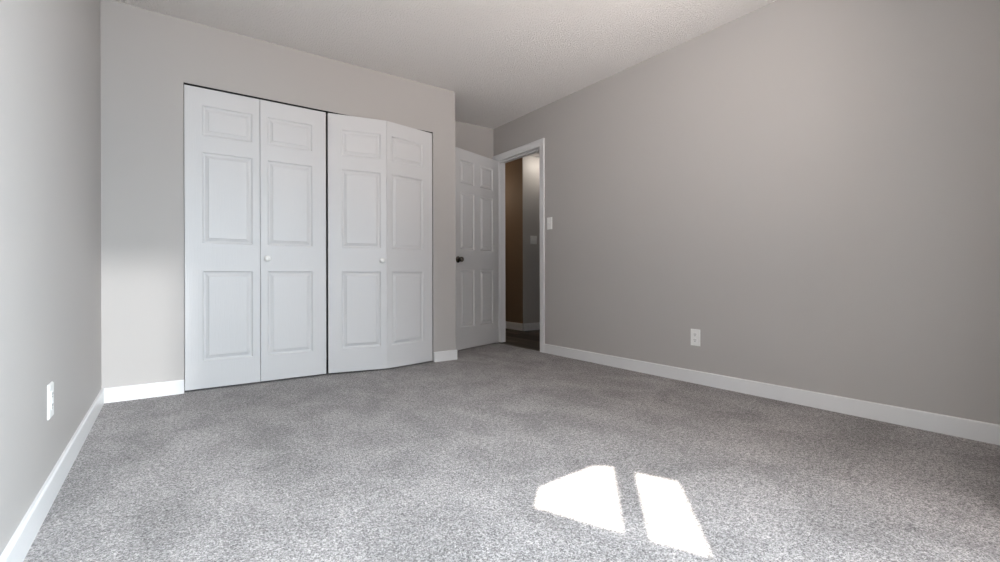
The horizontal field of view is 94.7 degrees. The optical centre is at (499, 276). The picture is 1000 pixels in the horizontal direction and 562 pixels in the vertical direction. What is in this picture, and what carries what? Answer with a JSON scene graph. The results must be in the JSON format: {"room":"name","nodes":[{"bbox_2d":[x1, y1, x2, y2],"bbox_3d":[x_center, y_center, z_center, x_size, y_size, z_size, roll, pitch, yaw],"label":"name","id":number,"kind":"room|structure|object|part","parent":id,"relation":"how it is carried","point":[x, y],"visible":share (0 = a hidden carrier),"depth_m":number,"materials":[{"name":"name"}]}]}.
{"room":"empty bedroom","nodes":[
{"label":"empty bedroom","id":0,"kind":"room"},
{"bbox_2d":[0,0,101,555],"bbox_3d":[-1.044,-0.457,0.796,0.100,2.440,5.011,0,0,-36],"label":"wall","id":1,"kind":"structure","parent":0,"point":[50,50],"depth_m":1.51,"materials":[{"name":"grey paint"}]},
{"bbox_2d":[47,381,53,419],"bbox_3d":[-1.530,0.423,1.570,0.008,0.117,0.072,0,0,-36],"label":"wall outlet","id":2,"kind":"object","parent":1,"relation":"attached to","point":[50,387],"visible":1,"depth_m":1.55,"materials":[{"name":"white plastic"}]},
{"bbox_2d":[0,389,103,561],"bbox_3d":[-0.987,0.718,0.819,0.013,0.089,4.783,0,0,-36],"label":"baseboard","id":3,"kind":"structure","parent":1,"relation":"attached to","point":[17,548],"depth_m":1.49,"materials":[{"name":"white paint"}]},
{"bbox_2d":[183,88,327,374],"bbox_3d":[-1.750,-0.458,3.783,2.438,2.440,0.663,0,0,-36],"label":"door frame","id":4,"kind":"structure","parent":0,"point":[183,88],"depth_m":4.19,"materials":[{"name":"grey paint"}]},
{"bbox_2d":[100,0,455,387],"bbox_3d":[-1.640,-0.458,3.729,2.553,2.440,0.678,0,0,-36],"label":"wall","id":5,"kind":"structure","parent":0,"point":[148,57],"depth_m":2.96,"materials":[{"name":"grey paint"}]},
{"bbox_2d":[102,380,183,402],"bbox_3d":[-2.225,0.720,2.882,0.410,0.089,0.013,0,0,-36],"label":"baseboard","id":6,"kind":"structure","parent":5,"relation":"attached to","point":[149,390],"depth_m":2.87,"materials":[{"name":"white paint"}]},
{"bbox_2d":[184,83,432,132],"bbox_3d":[-1.341,-1.264,3.550,1.811,0.008,0.035,0,0,-36],"label":"closet track","id":7,"kind":"object","parent":5,"relation":"attached to","point":[327,112],"visible":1,"depth_m":3.28,"materials":[{"name":"black metal"}]},
{"bbox_2d":[184,84,325,390],"bbox_3d":[-1.702,-0.257,3.278,0.898,2.014,0.062,0,0,-36],"label":"bifold closet door","id":8,"kind":"structure","parent":7,"relation":"hanging from","point":[255,169],"depth_m":3.25,"materials":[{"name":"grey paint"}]},
{"bbox_3d":[-1.896,-0.253,3.157,0.444,2.008,0.032,0,0,-36],"label":"door panel","id":9,"kind":"part","parent":8,"relation":"part of","materials":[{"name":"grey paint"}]},
{"bbox_3d":[-1.530,-0.254,3.420,0.452,2.008,0.032,0,0,-36],"label":"door panel","id":10,"kind":"part","parent":8,"relation":"part of","materials":[{"name":"grey paint"}]},
{"bbox_2d":[327,113,431,372],"bbox_3d":[-0.938,-0.259,3.775,0.893,2.014,0.145,0,0,-36],"label":"bifold closet door","id":11,"kind":"structure","parent":5,"relation":"in","point":[380,171],"depth_m":3.71,"materials":[{"name":"white paint"}]},
{"bbox_3d":[-1.128,-0.255,3.653,0.446,2.008,0.032,0,0,-24],"label":"door panel","id":12,"kind":"part","parent":11,"relation":"part of","materials":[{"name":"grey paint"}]},
{"bbox_3d":[-0.769,-0.256,3.910,0.032,2.008,0.463,0,0,43],"label":"door panel","id":13,"kind":"part","parent":11,"relation":"part of","materials":[{"name":"grey paint"}]},
{"bbox_2d":[434,350,456,361],"bbox_3d":[-0.486,0.715,4.131,0.233,0.089,0.013,0,0,-36],"label":"baseboard","id":14,"kind":"structure","parent":5,"relation":"attached to","point":[448,355],"depth_m":4.12,"materials":[{"name":"white paint"}]},
{"bbox_2d":[113,0,775,156],"bbox_3d":[0.453,-1.732,3.621,5.832,0.100,7.850,0,0,-36],"label":"ceiling","id":15,"kind":"structure","parent":0,"point":[503,61],"depth_m":3.18,"materials":[{"name":"white"}]},
{"bbox_2d":[455,121,492,158],"bbox_3d":[-0.513,-0.461,5.018,1.012,2.440,0.100,0,0,-36],"label":"wall","id":16,"kind":"structure","parent":0,"point":[475,139],"depth_m":5.12,"materials":[{"name":"grey paint"}]},
{"bbox_2d":[23,328,999,561],"bbox_3d":[0.459,0.782,3.622,5.832,0.050,7.850,0,0,-36],"label":"floor","id":17,"kind":"structure","parent":0,"point":[496,452],"depth_m":1.75,"materials":[{"name":"grey carpet"}]},
{"bbox_2d":[505,158,522,323],"bbox_3d":[-0.136,-0.463,7.038,0.050,2.440,1.610,0,0,-36],"label":"wall","id":18,"kind":"structure","parent":0,"point":[513,169],"depth_m":6.52,"materials":[{"name":"brown paint"}]},
{"bbox_2d":[506,321,523,330],"bbox_3d":[-0.154,0.707,7.013,0.013,0.100,1.628,0,0,-36],"label":"baseboard","id":19,"kind":"structure","parent":18,"relation":"attached to","point":[509,325],"depth_m":6.50,"materials":[{"name":"white paint"}]},
{"bbox_2d":[523,155,539,323],"bbox_3d":[0.891,-0.465,6.058,2.482,2.440,4.600,0,0,-36],"label":"wall","id":20,"kind":"structure","parent":0,"point":[531,186],"depth_m":6.46,"materials":[{"name":"grey paint"}]},
{"bbox_2d":[526,322,539,330],"bbox_3d":[0.923,0.704,6.792,1.378,0.100,0.013,0,0,-36],"label":"baseboard","id":21,"kind":"structure","parent":20,"relation":"attached to","point":[529,326],"depth_m":6.45,"materials":[{"name":"white paint"}]},
{"bbox_2d":[530,236,536,243],"bbox_3d":[0.478,-0.509,6.472,0.116,0.117,0.016,0,0,-36],"label":"light switch","id":22,"kind":"object","parent":20,"relation":"attached to","point":[533,239],"visible":1,"depth_m":6.47,"materials":[{"name":"white plastic"}]},
{"bbox_2d":[493,0,999,424],"bbox_3d":[1.571,-0.465,3.083,0.115,2.440,5.674,0,0,-36],"label":"wall","id":23,"kind":"structure","parent":0,"point":[809,188],"depth_m":2.71,"materials":[{"name":"grey paint"}]},
{"bbox_2d":[492,138,544,352],"bbox_3d":[0.229,-0.304,4.951,0.147,2.123,0.895,0,0,-36],"label":"door frame","id":24,"kind":"structure","parent":23,"relation":"attached to","point":[536,146],"depth_m":5.03,"materials":[{"name":"white paint"}]},
{"bbox_2d":[455,147,498,349],"bbox_3d":[-0.252,-0.275,4.904,0.168,2.043,0.772,0,0,36],"label":"door","id":25,"kind":"structure","parent":24,"relation":"attached to","point":[476,176],"depth_m":4.87,"materials":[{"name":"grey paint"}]},
{"bbox_3d":[-0.397,-0.168,4.617,0.066,0.066,0.066,0,0,36],"label":"knob","id":26,"kind":"part","parent":25,"relation":"part of","materials":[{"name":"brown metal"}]},
{"bbox_3d":[0.282,-0.304,4.990,0.016,2.123,0.895,0,0,-36],"label":"casing","id":27,"kind":"part","parent":24,"relation":"part of","materials":[{"name":"white paint"}]},
{"bbox_2d":[547,217,551,229],"bbox_3d":[0.480,-0.515,4.489,0.016,0.117,0.070,0,0,-36],"label":"light switch","id":28,"kind":"object","parent":23,"relation":"attached to","point":[549,220],"visible":1,"depth_m":4.49,"materials":[{"name":"white plastic"}]},
{"bbox_2d":[691,329,699,345],"bbox_3d":[1.378,0.433,3.249,0.008,0.117,0.072,0,0,-36],"label":"wall outlet","id":29,"kind":"object","parent":23,"relation":"attached to","point":[695,333],"visible":1,"depth_m":3.24,"materials":[{"name":"white plastic"}]},
{"bbox_2d":[544,344,999,444],"bbox_3d":[1.372,0.711,3.255,0.013,0.089,3.187,0,0,-36],"label":"baseboard","id":30,"kind":"structure","parent":23,"relation":"attached to","point":[986,432],"depth_m":2.65,"materials":[{"name":"white paint"}]}
]}

